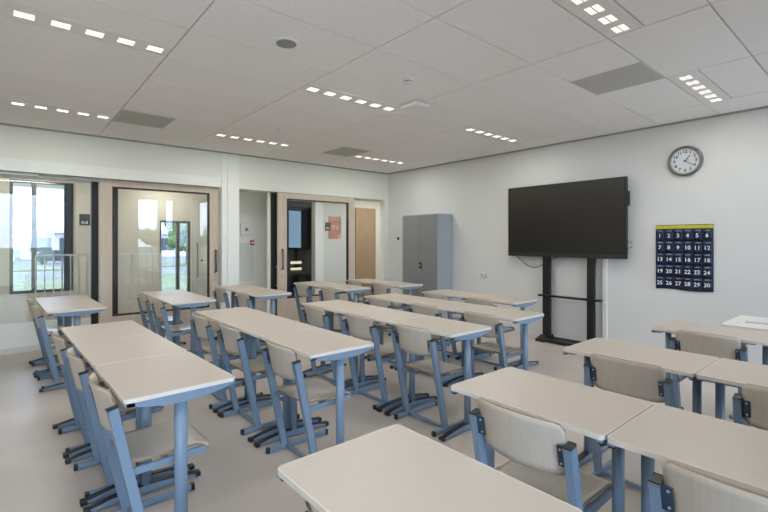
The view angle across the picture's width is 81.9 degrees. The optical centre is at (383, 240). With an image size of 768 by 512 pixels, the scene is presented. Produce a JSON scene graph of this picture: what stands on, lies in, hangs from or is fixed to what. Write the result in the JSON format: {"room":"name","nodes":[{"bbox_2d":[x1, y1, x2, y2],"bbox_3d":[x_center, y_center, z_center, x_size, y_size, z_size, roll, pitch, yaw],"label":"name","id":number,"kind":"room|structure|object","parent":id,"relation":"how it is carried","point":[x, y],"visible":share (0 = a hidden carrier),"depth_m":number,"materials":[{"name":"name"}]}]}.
{"room":"classroom","nodes":[
{"label":"classroom","id":0,"kind":"room"},
{"bbox_2d":[13,182,63,189],"bbox_3d":[-3.591,-1.215,9.984,9.750,0.130,4.530,0,0,-40],"label":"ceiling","id":1,"kind":"structure","parent":0,"point":[14,183],"depth_m":9.35,"materials":[{"name":"white paint"}]},
{"bbox_2d":[0,177,379,324],"bbox_3d":[-3.097,0.160,9.518,9.600,2.620,0.120,0,0,-40],"label":"wall","id":2,"kind":"structure","parent":0,"point":[140,212],"depth_m":8.07,"materials":[{"name":"beige paint"}]},
{"bbox_2d":[9,179,72,293],"bbox_3d":[-5.653,-0.068,7.319,0.833,1.835,0.065,0,0,-40],"label":"window","id":3,"kind":"structure","parent":2,"relation":"in","point":[33,183],"depth_m":7.21,"materials":[{"name":"grey"}]},
{"bbox_2d":[62,183,73,288],"bbox_3d":[-5.350,-0.081,7.482,0.160,1.782,0.067,0,0,-40],"label":"curtain","id":4,"kind":"object","parent":3,"relation":"hanging from","point":[67,187],"visible":0.95,"depth_m":7.47,"materials":[{"name":"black fabric"}]},
{"bbox_2d":[160,221,189,303],"bbox_3d":[-4.089,0.415,8.646,0.560,1.610,0.065,0,0,-40],"label":"window","id":5,"kind":"structure","parent":2,"relation":"in","point":[177,223],"depth_m":8.67,"materials":[{"name":"grey"}]},
{"bbox_2d":[192,197,206,305],"bbox_3d":[-3.668,0.290,8.893,0.340,2.340,0.094,0,0,-40],"label":"door","id":6,"kind":"structure","parent":2,"relation":"in","point":[199,204],"depth_m":8.88,"materials":[{"name":"white"}]},
{"bbox_2d":[314,202,322,293],"bbox_3d":[-1.585,0.245,10.704,0.220,2.450,0.070,0,0,-40],"label":"trim","id":7,"kind":"structure","parent":2,"relation":"attached to","point":[318,206],"depth_m":10.66,"materials":[{"name":"white"}]},
{"bbox_2d":[323,202,345,291],"bbox_3d":[-1.145,0.245,11.089,0.950,2.450,0.012,0,0,-40],"label":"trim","id":8,"kind":"structure","parent":2,"relation":"attached to","point":[334,250],"depth_m":11.01,"materials":[{"name":"white paint"}]},
{"bbox_2d":[328,216,340,238],"bbox_3d":[-1.225,-0.333,11.010,0.385,0.565,0.006,0,0,-40],"label":"poster","id":9,"kind":"object","parent":2,"relation":"attached to","point":[335,233],"visible":1,"depth_m":11.02,"materials":[{"name":"orange paper"}]},
{"bbox_2d":[355,208,375,296],"bbox_3d":[-0.486,0.305,11.634,0.660,2.330,0.035,0,0,-40],"label":"door","id":10,"kind":"structure","parent":2,"relation":"in","point":[365,218],"depth_m":11.62,"materials":[{"name":"brown wood"}]},
{"bbox_2d":[0,125,387,201],"bbox_3d":[-2.821,-1.240,7.372,7.243,0.730,0.450,0,0,-40],"label":"wall","id":11,"kind":"structure","parent":0,"point":[256,175],"depth_m":6.81,"materials":[{"name":"white paint"}]},
{"bbox_2d":[0,174,97,354],"bbox_3d":[-4.905,0.297,5.769,1.990,2.345,0.095,0,0,-40],"label":"window","id":12,"kind":"structure","parent":11,"relation":"in","point":[17,337],"depth_m":5.98,"materials":[{"name":"white"}]},
{"bbox_2d":[0,157,220,186],"bbox_3d":[-4.043,-0.954,6.035,3.648,0.153,0.006,0,0,-40],"label":"trim","id":13,"kind":"structure","parent":11,"relation":"attached to","point":[10,164],"depth_m":6.15,"materials":[{"name":"white paint"}]},
{"bbox_2d":[114,188,117,313],"bbox_3d":[-3.998,0.310,6.543,0.095,2.320,0.090,0,0,-40],"label":"trim","id":14,"kind":"structure","parent":11,"relation":"attached to","point":[115,190],"depth_m":6.52,"materials":[{"name":"black"}]},
{"bbox_2d":[99,179,218,335],"bbox_3d":[-3.352,0.293,6.749,1.665,2.323,0.112,0,0,-40],"label":"door","id":15,"kind":"structure","parent":11,"relation":"in","point":[106,187],"depth_m":6.44,"materials":[{"name":"brown wood"}]},
{"bbox_2d":[218,153,238,329],"bbox_3d":[-2.683,0.018,7.481,0.293,2.903,0.462,0,0,-40],"label":"column","id":16,"kind":"structure","parent":11,"relation":"attached to","point":[229,190],"depth_m":7.29,"materials":[{"name":"white paint"}]},
{"bbox_2d":[267,192,288,315],"bbox_3d":[-1.918,0.297,8.064,0.385,2.345,0.164,0,0,-40],"label":"door frame","id":17,"kind":"structure","parent":11,"relation":"in","point":[271,197],"depth_m":7.98,"materials":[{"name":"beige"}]},
{"bbox_2d":[277,192,353,319],"bbox_3d":[-1.238,0.293,8.419,1.683,2.323,0.112,0,0,-40],"label":"door","id":18,"kind":"structure","parent":11,"relation":"in","point":[286,306],"depth_m":8.05,"materials":[{"name":"brown wood"}]},
{"bbox_2d":[380,193,387,280],"bbox_3d":[0.006,0.220,9.550,0.113,2.500,0.128,0,0,-40],"label":"trim","id":19,"kind":"structure","parent":11,"relation":"attached to","point":[383,203],"depth_m":9.51,"materials":[{"name":"white paint"}]},
{"bbox_2d":[239,192,266,312],"bbox_3d":[-2.833,0.160,8.875,0.870,2.620,1.198,0,0,-40],"label":"wall","id":20,"kind":"structure","parent":0,"point":[252,206],"depth_m":8.44,"materials":[{"name":"white paint"}]},
{"bbox_2d":[239,242,253,281],"bbox_3d":[-2.607,0.394,8.270,0.372,0.752,0.018,0,0,-40],"label":"hatch","id":21,"kind":"object","parent":20,"relation":"attached to","point":[246,251],"visible":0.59,"depth_m":8.29,"materials":[{"name":"white"}]},
{"bbox_2d":[289,201,311,296],"bbox_3d":[-2.561,0.160,11.745,4.100,2.620,2.580,0,0,-40],"label":"wall","id":22,"kind":"structure","parent":0,"point":[304,255],"depth_m":13.41,"materials":[{"name":"black paint"}]},
{"bbox_2d":[289,208,301,249],"bbox_3d":[-2.679,-0.345,13.181,0.500,1.230,0.038,0,0,-40],"label":"window","id":23,"kind":"structure","parent":22,"relation":"in","point":[295,215],"depth_m":13.19,"materials":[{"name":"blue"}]},
{"bbox_2d":[0,297,754,511],"bbox_3d":[-0.640,1.530,6.508,9.750,0.120,13.650,0,0,-40],"label":"floor","id":24,"kind":"structure","parent":0,"point":[236,475],"depth_m":3.37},
{"bbox_2d":[26,298,87,371],"bbox_3d":[-3.838,1.066,5.190,0.557,0.809,0.458,0,0,-42],"label":"chair","id":25,"kind":"object","parent":24,"relation":"on","point":[30,302],"visible":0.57,"depth_m":5.19,"materials":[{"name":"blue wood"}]},
{"bbox_2d":[29,295,92,375],"bbox_3d":[-3.819,1.081,5.274,0.612,0.777,0.721,0,0,-42],"label":"table","id":26,"kind":"object","parent":24,"relation":"on","point":[72,298],"visible":0.43,"depth_m":5.25,"materials":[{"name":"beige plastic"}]},
{"bbox_2d":[31,305,92,388],"bbox_3d":[-3.350,1.066,4.649,0.557,0.809,0.458,0,0,-42],"label":"chair","id":27,"kind":"object","parent":24,"relation":"on","point":[47,340],"visible":0.66,"depth_m":4.41,"materials":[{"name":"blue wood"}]},
{"bbox_2d":[34,300,105,392],"bbox_3d":[-3.332,1.081,4.733,0.612,0.777,0.721,0,0,-42],"label":"table","id":28,"kind":"object","parent":24,"relation":"on","point":[67,309],"visible":0.53,"depth_m":4.55,"materials":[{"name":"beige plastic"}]},
{"bbox_2d":[51,330,130,451],"bbox_3d":[-2.175,1.066,3.350,0.557,0.809,0.458,0,0,-42],"label":"chair","id":29,"kind":"object","parent":24,"relation":"on","point":[61,347],"visible":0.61,"depth_m":3.11,"materials":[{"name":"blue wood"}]},
{"bbox_2d":[35,253,160,320],"bbox_3d":[-4.399,0.835,6.917,1.664,1.270,0.040,0,0,-40],"label":"railing","id":30,"kind":"object","parent":24,"relation":"on","point":[125,254],"visible":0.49,"depth_m":6.77,"materials":[{"name":"white metal"}]},
{"bbox_2d":[52,320,153,458],"bbox_3d":[-2.156,1.081,3.433,0.612,0.777,0.721,0,0,-42],"label":"table","id":31,"kind":"object","parent":24,"relation":"on","point":[101,331],"visible":0.38,"depth_m":3.38,"materials":[{"name":"beige laminate"}]},
{"bbox_2d":[66,347,173,497],"bbox_3d":[-1.682,1.066,2.814,0.557,0.809,0.458,0,0,-42],"label":"chair","id":32,"kind":"object","parent":24,"relation":"on","point":[80,374],"visible":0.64,"depth_m":2.59,"materials":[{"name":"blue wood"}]},
{"bbox_2d":[65,333,194,506],"bbox_3d":[-1.669,1.081,2.892,0.612,0.777,0.721,0,0,-42],"label":"table","id":33,"kind":"object","parent":24,"relation":"on","point":[106,351],"visible":0.54,"depth_m":2.80,"materials":[{"name":"beige laminate"}]},
{"bbox_2d":[88,373,208,511],"bbox_3d":[-1.190,1.066,2.279,0.557,0.809,0.458,0,0,-42],"label":"chair","id":34,"kind":"object","parent":24,"relation":"on","point":[122,448],"visible":0.92,"depth_m":2.21,"materials":[{"name":"beige plastic"}]},
{"bbox_2d":[83,351,234,511],"bbox_3d":[-1.181,1.081,2.352,0.612,0.777,0.721,0,0,-42],"label":"table","id":35,"kind":"object","parent":24,"relation":"on","point":[177,378],"visible":0.94,"depth_m":2.21,"materials":[{"name":"laminate"}]},
{"bbox_2d":[137,292,183,333],"bbox_3d":[-2.903,1.066,5.778,0.557,0.809,0.458,0,0,-40],"label":"chair","id":36,"kind":"object","parent":24,"relation":"on","point":[143,302],"visible":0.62,"depth_m":5.57,"materials":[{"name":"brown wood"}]},
{"bbox_2d":[141,289,196,351],"bbox_3d":[-2.865,1.081,5.880,0.612,0.777,0.721,0,0,-40],"label":"table","id":37,"kind":"object","parent":24,"relation":"on","point":[152,294],"visible":0.25,"depth_m":5.83,"materials":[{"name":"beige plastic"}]},
{"bbox_2d":[151,298,190,341],"bbox_3d":[-2.428,1.066,5.226,0.557,0.809,0.458,0,0,-40],"label":"chair","id":38,"kind":"object","parent":24,"relation":"on","point":[159,311],"visible":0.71,"depth_m":5.05,"materials":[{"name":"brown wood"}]},
{"bbox_2d":[155,294,215,363],"bbox_3d":[-2.394,1.081,5.325,0.612,0.777,0.721,0,0,-40],"label":"table","id":39,"kind":"object","parent":24,"relation":"on","point":[193,301],"visible":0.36,"depth_m":5.16,"materials":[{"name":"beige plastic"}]},
{"bbox_2d":[190,313,262,408],"bbox_3d":[-1.502,1.066,4.169,0.557,0.809,0.458,0,0,-40],"label":"chair","id":40,"kind":"object","parent":24,"relation":"on","point":[201,327],"visible":0.65,"depth_m":3.95,"materials":[{"name":"brown wood"}]},
{"bbox_2d":[213,286,241,339],"bbox_3d":[-2.208,1.066,6.547,0.557,0.809,0.458,0,0,-40],"label":"chair","id":41,"kind":"object","parent":24,"relation":"on","point":[220,294],"visible":0.38,"depth_m":6.33,"materials":[{"name":"brown wood"}]},
{"bbox_2d":[196,307,279,412],"bbox_3d":[-1.428,1.081,4.221,0.612,0.777,0.721,0,0,-40],"label":"table","id":42,"kind":"object","parent":24,"relation":"on","point":[238,313],"visible":0.47,"depth_m":4.11,"materials":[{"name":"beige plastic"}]},
{"bbox_2d":[214,285,265,338],"bbox_3d":[-2.122,1.081,6.577,0.612,0.777,0.721,0,0,-40],"label":"table","id":43,"kind":"object","parent":24,"relation":"on","point":[234,288],"visible":0.21,"depth_m":6.58,"materials":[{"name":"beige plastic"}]},
{"bbox_2d":[234,291,266,352],"bbox_3d":[-1.684,1.066,5.923,0.557,0.809,0.458,0,0,-40],"label":"chair","id":44,"kind":"object","parent":24,"relation":"on","point":[242,299],"visible":0.38,"depth_m":5.70,"materials":[{"name":"brown wood"}]},
{"bbox_2d":[216,323,299,434],"bbox_3d":[-1.056,1.066,3.652,0.557,0.809,0.458,0,0,-40],"label":"chair","id":45,"kind":"object","parent":24,"relation":"on","point":[230,340],"visible":0.8,"depth_m":3.48,"materials":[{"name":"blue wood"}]},
{"bbox_2d":[235,288,291,355],"bbox_3d":[-1.651,1.081,6.022,0.612,0.777,0.721,0,0,-40],"label":"table","id":46,"kind":"object","parent":24,"relation":"on","point":[267,293],"visible":0.38,"depth_m":5.83,"materials":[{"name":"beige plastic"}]},
{"bbox_2d":[217,316,321,442],"bbox_3d":[-0.957,1.081,3.667,0.612,0.777,0.721,0,0,-40],"label":"table","id":47,"kind":"object","parent":24,"relation":"on","point":[255,327],"visible":0.71,"depth_m":3.58,"materials":[{"name":"beige laminate"}]},
{"bbox_2d":[261,340,350,457],"bbox_3d":[-0.509,1.066,3.031,0.557,0.809,0.458,0,0,-40],"label":"chair","id":48,"kind":"object","parent":24,"relation":"on","point":[282,361],"visible":0.83,"depth_m":2.94,"materials":[{"name":"brown wood"}]},
{"bbox_2d":[293,282,320,327],"bbox_3d":[-1.139,1.066,7.166,0.557,0.809,0.458,0,0,-40],"label":"chair","id":49,"kind":"object","parent":24,"relation":"on","point":[301,289],"visible":0.42,"depth_m":7.02,"materials":[{"name":"beige plastic"}]},
{"bbox_2d":[254,327,373,447],"bbox_3d":[-0.485,1.081,3.111,0.612,0.777,0.721,0,0,-40],"label":"table","id":50,"kind":"object","parent":24,"relation":"on","point":[317,344],"visible":0.59,"depth_m":2.99,"materials":[{"name":"beige laminate"}]},
{"bbox_2d":[294,281,340,330],"bbox_3d":[-1.085,1.081,7.241,0.612,0.777,0.721,0,0,-40],"label":"table","id":51,"kind":"object","parent":24,"relation":"on","point":[310,283],"visible":0.23,"depth_m":7.20,"materials":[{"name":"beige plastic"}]},
{"bbox_2d":[318,286,344,333],"bbox_3d":[-0.644,1.066,6.590,0.557,0.809,0.458,0,0,-40],"label":"chair","id":52,"kind":"object","parent":24,"relation":"on","point":[326,293],"visible":0.37,"depth_m":6.37,"materials":[{"name":"brown wood"}]},
{"bbox_2d":[301,304,365,384],"bbox_3d":[-0.556,1.066,4.729,0.557,0.809,0.458,0,0,-40],"label":"chair","id":53,"kind":"object","parent":24,"relation":"on","point":[316,316],"visible":0.44,"depth_m":4.55,"materials":[{"name":"brown wood"}]},
{"bbox_2d":[302,300,377,385],"bbox_3d":[-0.492,1.081,4.793,0.612,0.777,0.721,0,0,-40],"label":"table","id":54,"kind":"object","parent":24,"relation":"on","point":[336,306],"visible":0.44,"depth_m":4.75,"materials":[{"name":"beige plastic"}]},
{"bbox_2d":[317,284,370,332],"bbox_3d":[-0.614,1.081,6.686,0.612,0.777,0.721,0,0,-40],"label":"table","id":55,"kind":"object","parent":24,"relation":"on","point":[346,288],"visible":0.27,"depth_m":6.58,"materials":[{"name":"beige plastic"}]},
{"bbox_2d":[342,313,408,409],"bbox_3d":[-0.064,1.066,4.157,0.557,0.809,0.458,0,0,-40],"label":"chair","id":56,"kind":"object","parent":24,"relation":"on","point":[357,326],"visible":0.84,"depth_m":3.98,"materials":[{"name":"brown wood"}]},
{"bbox_2d":[339,307,428,411],"bbox_3d":[-0.021,1.081,4.238,0.612,0.777,0.721,0,0,-40],"label":"table","id":57,"kind":"object","parent":24,"relation":"on","point":[378,314],"visible":0.66,"depth_m":4.22,"materials":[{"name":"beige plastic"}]},
{"bbox_2d":[365,296,408,368],"bbox_3d":[0.105,1.066,5.383,0.557,0.809,0.458,0,0,-40],"label":"chair","id":58,"kind":"object","parent":24,"relation":"on","point":[375,301],"visible":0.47,"depth_m":5.21,"materials":[{"name":"brown wood"}]},
{"bbox_2d":[370,282,407,335],"bbox_3d":[0.104,1.066,7.153,0.557,0.809,0.458,0,0,-40],"label":"chair","id":59,"kind":"object","parent":24,"relation":"on","point":[376,288],"visible":0.55,"depth_m":7.00,"materials":[{"name":"brown wood"}]},
{"bbox_2d":[371,281,422,308],"bbox_3d":[0.203,1.081,7.177,0.612,0.777,0.721,0,0,-40],"label":"table","id":60,"kind":"object","parent":24,"relation":"on","point":[402,285],"visible":0.23,"depth_m":6.99,"materials":[{"name":"beige laminate"}]},
{"bbox_2d":[364,293,431,370],"bbox_3d":[0.169,1.081,5.446,0.612,0.777,0.721,0,0,-40],"label":"table","id":61,"kind":"object","parent":24,"relation":"on","point":[392,297],"visible":0.25,"depth_m":5.51,"materials":[{"name":"beige laminate"}]},
{"bbox_2d":[403,213,451,315],"bbox_3d":[0.801,0.489,8.365,0.430,1.962,0.915,0,0,-40],"label":"storage cabinet","id":62,"kind":"object","parent":24,"relation":"on","point":[427,238],"visible":0.71,"depth_m":8.11,"materials":[{"name":"grey metal"}]},
{"bbox_2d":[391,323,463,436],"bbox_3d":[0.392,1.066,3.619,0.557,0.809,0.458,0,0,-40],"label":"chair","id":63,"kind":"object","parent":24,"relation":"on","point":[413,340],"visible":0.94,"depth_m":3.49,"materials":[{"name":"brown wood"}]},
{"bbox_2d":[277,424,581,511],"bbox_3d":[0.092,1.081,1.242,0.612,0.777,0.721,0,0,-40],"label":"table","id":64,"kind":"object","parent":24,"relation":"on","point":[393,468],"visible":1,"depth_m":1.28,"materials":[{"name":"beige laminate"}]},
{"bbox_2d":[407,303,460,383],"bbox_3d":[0.591,1.066,4.818,0.557,0.809,0.458,0,0,-40],"label":"chair","id":65,"kind":"object","parent":24,"relation":"on","point":[424,309],"visible":0.41,"depth_m":4.61,"materials":[{"name":"brown wood"}]},
{"bbox_2d":[384,315,491,441],"bbox_3d":[0.450,1.081,3.683,0.612,0.777,0.721,0,0,-40],"label":"table","id":66,"kind":"object","parent":24,"relation":"on","point":[453,329],"visible":0.83,"depth_m":3.54,"materials":[{"name":"beige laminate"}]},
{"bbox_2d":[423,292,460,357],"bbox_3d":[0.829,1.066,5.860,0.557,0.809,0.458,0,0,-40],"label":"chair","id":67,"kind":"object","parent":24,"relation":"on","point":[432,295],"visible":0.28,"depth_m":5.64,"materials":[{"name":"brown wood"}]},
{"bbox_2d":[404,299,483,386],"bbox_3d":[0.640,1.081,4.891,0.612,0.777,0.721,0,0,-40],"label":"table","id":68,"kind":"object","parent":24,"relation":"on","point":[445,305],"visible":0.44,"depth_m":4.75,"materials":[{"name":"beige laminate"}]},
{"bbox_2d":[422,289,484,359],"bbox_3d":[0.931,1.081,5.910,0.612,0.777,0.721,0,0,-40],"label":"table","id":69,"kind":"object","parent":24,"relation":"on","point":[449,293],"visible":0.34,"depth_m":5.83,"materials":[{"name":"beige laminate"}]},
{"bbox_2d":[459,311,522,377],"bbox_3d":[1.063,1.066,4.254,0.557,0.809,0.458,0,0,-40],"label":"chair","id":70,"kind":"object","parent":24,"relation":"on","point":[471,317],"visible":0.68,"depth_m":4.06,"materials":[{"name":"brown wood"}]},
{"bbox_2d":[464,297,519,369],"bbox_3d":[1.285,1.066,5.322,0.557,0.809,0.458,0,0,-40],"label":"chair","id":71,"kind":"object","parent":24,"relation":"on","point":[472,300],"visible":0.34,"depth_m":5.19,"materials":[{"name":"brown wood"}]},
{"bbox_2d":[453,305,543,381],"bbox_3d":[1.111,1.081,4.336,0.612,0.777,0.721,0,0,-40],"label":"table","id":72,"kind":"object","parent":24,"relation":"on","point":[515,316],"visible":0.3,"depth_m":4.18,"materials":[{"name":"beige laminate"}]},
{"bbox_2d":[464,294,537,368],"bbox_3d":[1.402,1.081,5.355,0.612,0.777,0.721,0,0,-40],"label":"table","id":73,"kind":"object","parent":24,"relation":"on","point":[520,302],"visible":0.62,"depth_m":5.17,"materials":[{"name":"beige laminate"}]},
{"bbox_2d":[469,398,611,511],"bbox_3d":[0.704,1.066,1.910,0.557,0.809,0.458,0,0,-40],"label":"chair","id":74,"kind":"object","parent":24,"relation":"on","point":[538,450],"visible":0.87,"depth_m":1.76,"materials":[{"name":"brown wood"}]},
{"bbox_2d":[450,367,653,511],"bbox_3d":[0.735,1.081,2.005,0.612,0.777,0.721,0,0,-40],"label":"table","id":75,"kind":"object","parent":24,"relation":"on","point":[592,412],"visible":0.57,"depth_m":1.91,"materials":[{"name":"beige laminate"}]},
{"bbox_2d":[508,176,631,345],"bbox_3d":[2.544,0.314,6.366,0.300,2.312,1.848,0,0,-40],"label":"display","id":76,"kind":"object","parent":24,"relation":"on","point":[588,219],"visible":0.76,"depth_m":6.32,"materials":[{"name":"black plastic"}]},
{"bbox_2d":[538,294,602,301],"bbox_3d":[2.637,0.811,6.319,0.080,0.027,0.920,0,0,-40],"label":"shelf","id":77,"kind":"object","parent":76,"relation":"attached to","point":[545,296],"depth_m":6.24,"materials":[{"name":"black metal"}]},
{"bbox_2d":[583,354,674,490],"bbox_3d":[1.537,1.066,2.650,0.557,0.809,0.458,0,0,-40],"label":"chair","id":78,"kind":"object","parent":24,"relation":"on","point":[643,381],"visible":0.5,"depth_m":2.49,"materials":[{"name":"brown wood"}]},
{"bbox_2d":[563,338,718,466],"bbox_3d":[1.571,1.081,2.741,0.612,0.777,0.721,0,0,-40],"label":"table","id":79,"kind":"object","parent":24,"relation":"on","point":[688,364],"visible":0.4,"depth_m":2.70,"materials":[{"name":"beige laminate"}]},
{"bbox_2d":[607,404,767,511],"bbox_3d":[1.206,1.081,1.450,0.612,0.777,0.721,0,0,-40],"label":"table","id":80,"kind":"object","parent":24,"relation":"on","point":[733,453],"visible":0.99,"depth_m":1.53,"materials":[{"name":"beige laminate"}]},
{"bbox_2d":[648,461,767,511],"bbox_3d":[1.160,1.066,1.365,0.557,0.809,0.458,0,0,-40],"label":"chair","id":81,"kind":"object","parent":24,"relation":"on","point":[680,488],"visible":1,"depth_m":1.28,"materials":[{"name":"brown wood"}]},
{"bbox_2d":[651,320,767,409],"bbox_3d":[2.558,1.081,3.427,0.612,0.777,0.721,0,0,-40],"label":"table","id":82,"kind":"object","parent":24,"relation":"on","point":[746,336],"visible":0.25,"depth_m":3.42,"materials":[{"name":"beige laminate"}]},
{"bbox_2d":[670,330,750,426],"bbox_3d":[2.506,1.066,3.348,0.557,0.809,0.458,0,0,-40],"label":"chair","id":83,"kind":"object","parent":24,"relation":"on","point":[720,346],"visible":0.3,"depth_m":3.19,"materials":[{"name":"brown wood"}]},
{"bbox_2d":[696,358,767,419],"bbox_3d":[2.043,1.081,2.186,0.612,0.777,0.721,0,0,-40],"label":"table","id":84,"kind":"object","parent":24,"relation":"on","point":[723,371],"visible":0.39,"depth_m":2.37,"materials":[{"name":"beige laminate"}]},
{"bbox_2d":[721,315,767,418],"bbox_3d":[3.536,1.079,3.360,0.700,0.783,1.445,0,0,-40],"label":"desk","id":85,"kind":"object","parent":24,"relation":"on","point":[741,321],"visible":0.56,"depth_m":3.71,"materials":[{"name":"white laminate"}]},
{"bbox_2d":[732,383,767,430],"bbox_3d":[1.999,1.066,2.098,0.557,0.809,0.458,0,0,-40],"label":"chair","id":86,"kind":"object","parent":24,"relation":"on","point":[751,405],"visible":0.55,"depth_m":2.07,"materials":[{"name":"brown wood"}]},
{"bbox_2d":[0,0,767,172],"bbox_3d":[0.082,-1.530,3.953,7.543,0.150,8.820,0,0,-40],"label":"ceiling","id":87,"kind":"structure","parent":0,"point":[509,68],"depth_m":3.82,"materials":[{"name":"tile"}]},
{"bbox_2d":[0,98,113,119],"bbox_3d":[-3.657,-1.452,4.871,1.146,0.006,0.210,0,0,-40],"label":"recessed light","id":88,"kind":"object","parent":87,"relation":"in","point":[2,101],"visible":1,"depth_m":4.88,"materials":[{"name":"white plastic"}]},
{"bbox_2d":[0,2,171,56],"bbox_3d":[-2.097,-1.452,3.034,1.146,0.006,0.210,0,0,-40],"label":"recessed light","id":89,"kind":"object","parent":87,"relation":"in","point":[6,10],"visible":1,"depth_m":3.04,"materials":[{"name":"white plastic"}]},
{"bbox_2d":[112,109,175,128],"bbox_3d":[-2.875,-1.451,5.295,0.558,0.008,0.595,0,0,-40],"label":"ceiling vent","id":90,"kind":"object","parent":87,"relation":"in","point":[124,116],"visible":1,"depth_m":5.28,"materials":[{"name":"grey metal"}]},
{"bbox_2d":[211,133,292,146],"bbox_3d":[-1.874,-1.452,6.385,1.146,0.006,0.210,0,0,-40],"label":"recessed light","id":91,"kind":"object","parent":87,"relation":"in","point":[215,134],"visible":1,"depth_m":6.33,"materials":[{"name":"white plastic"}]},
{"bbox_2d":[274,37,297,48],"bbox_3d":[-0.715,-1.447,3.237,0.176,0.016,0.176,0,0,-40],"label":"ceiling speaker","id":92,"kind":"object","parent":87,"relation":"attached to","point":[283,42],"visible":1,"depth_m":3.21,"materials":[{"name":"white"}]},
{"bbox_2d":[276,39,295,48],"bbox_3d":[-0.715,-1.441,3.237,0.144,0.004,0.144,0,0,-40],"label":"grille","id":93,"kind":"object","parent":92,"relation":"attached to","point":[283,43],"depth_m":3.22,"materials":[{"name":"grey metal"}]},
{"bbox_2d":[323,147,369,156],"bbox_3d":[-0.627,-1.451,7.224,0.515,0.008,0.625,0,0,-40],"label":"ceiling vent","id":94,"kind":"object","parent":87,"relation":"in","point":[342,151],"visible":1,"depth_m":7.17,"materials":[{"name":"grey metal"}]},
{"bbox_2d":[300,84,400,111],"bbox_3d":[-0.314,-1.452,4.548,1.146,0.006,0.210,0,0,-40],"label":"recessed light","id":95,"kind":"object","parent":87,"relation":"in","point":[310,88],"visible":1,"depth_m":4.50,"materials":[{"name":"white plastic"}]},
{"bbox_2d":[401,99,428,111],"bbox_3d":[0.328,-1.427,4.673,0.200,0.054,0.240,0,0,-40],"label":"ceiling sensor","id":96,"kind":"object","parent":87,"relation":"attached to","point":[415,105],"visible":1,"depth_m":4.62,"materials":[{"name":"grey plastic"}]},
{"bbox_2d":[458,126,520,141],"bbox_3d":[1.470,-1.452,6.063,1.146,0.006,0.210,0,0,-40],"label":"recessed light","id":97,"kind":"object","parent":87,"relation":"in","point":[470,129],"visible":1,"depth_m":6.03,"materials":[{"name":"white plastic"}]},
{"bbox_2d":[555,0,641,37],"bbox_3d":[1.246,-1.452,2.711,1.146,0.006,0.210,0,0,-40],"label":"recessed light","id":98,"kind":"object","parent":87,"relation":"in","point":[605,16],"visible":1,"depth_m":2.85,"materials":[{"name":"white plastic"}]},
{"bbox_2d":[571,62,663,94],"bbox_3d":[2.103,-1.451,3.992,0.535,0.008,0.593,0,0,-40],"label":"ceiling vent","id":99,"kind":"object","parent":87,"relation":"in","point":[639,73],"visible":1,"depth_m":3.97,"materials":[{"name":"grey metal"}]},
{"bbox_2d":[668,71,729,103],"bbox_3d":[3.030,-1.452,4.226,1.146,0.006,0.210,0,0,-40],"label":"recessed light","id":100,"kind":"object","parent":87,"relation":"in","point":[693,82],"visible":1,"depth_m":4.17,"materials":[{"name":"white"}]},
{"bbox_2d":[388,108,767,363],"bbox_3d":[2.900,-0.068,6.346,0.150,3.075,8.820,0,0,-40],"label":"wall","id":101,"kind":"structure","parent":0,"point":[729,191],"depth_m":5.84,"materials":[{"name":"white paint"}]},
{"bbox_2d":[0,106,767,173],"bbox_3d":[0.082,-1.444,3.953,7.243,0.022,8.520,0,0,-40],"label":"trim","id":102,"kind":"structure","parent":101,"relation":"attached to","point":[763,107],"depth_m":6.37,"materials":[{"name":"grey"}]},
{"bbox_2d":[602,259,606,338],"bbox_3d":[3.022,0.510,6.062,0.029,1.780,0.070,0,0,-40],"label":"duct","id":103,"kind":"object","parent":101,"relation":"attached to","point":[604,261],"visible":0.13,"depth_m":6.05,"materials":[{"name":"white plastic"}]},
{"bbox_2d":[656,224,713,291],"bbox_3d":[3.621,0.202,5.351,0.036,0.805,0.600,0,0,-40],"label":"pocket chart","id":104,"kind":"object","parent":101,"relation":"attached to","point":[684,253],"visible":1,"depth_m":5.33,"materials":[{"name":"blue fabric"}]},
{"bbox_2d":[668,146,703,175],"bbox_3d":[3.628,-0.964,5.332,0.052,0.364,0.364,0,0,-40],"label":"wall clock","id":105,"kind":"object","parent":101,"relation":"attached to","point":[684,160],"visible":1,"depth_m":5.33,"materials":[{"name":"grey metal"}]},
{"label":"outside","id":106,"kind":"structure","parent":0,"visible":0},
{"bbox_2d":[13,249,186,279],"bbox_3d":[-55.796,2.520,65.706,240.000,0.300,147.600,0,0,-40],"label":"ground","id":107,"kind":"structure","parent":106,"point":[18,263],"depth_m":39.44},
{"bbox_2d":[37,250,63,263],"bbox_3d":[-33.865,1.645,46.021,4.250,1.450,1.740,0,0,-40],"label":"car","id":108,"kind":"object","parent":107,"relation":"on","point":[40,259],"visible":0.44,"depth_m":44.91,"materials":[{"name":"silver metal"}]},
{"bbox_2d":[13,263,186,290],"bbox_3d":[-20.066,2.355,23.630,120.000,0.130,36.000,0,0,-40],"label":"lawn","id":109,"kind":"structure","parent":107,"relation":"on","point":[167,280],"depth_m":25.28,"materials":[{"name":"green plant"}]},
{"bbox_2d":[164,223,186,263],"bbox_3d":[-19.706,0.018,43.781,3.859,4.604,3.712,0,0,-6],"label":"tree","id":110,"kind":"object","parent":109,"relation":"on","point":[170,227],"visible":0.48,"depth_m":42.48,"materials":[{"name":"green plant"}]},
{"bbox_2d":[16,229,185,259],"bbox_3d":[-40.206,0.420,66.350,23.000,3.900,10.800,0,0,-40],"label":"office building","id":111,"kind":"structure","parent":107,"relation":"on","point":[47,239],"depth_m":57.45,"materials":[{"name":"white"}]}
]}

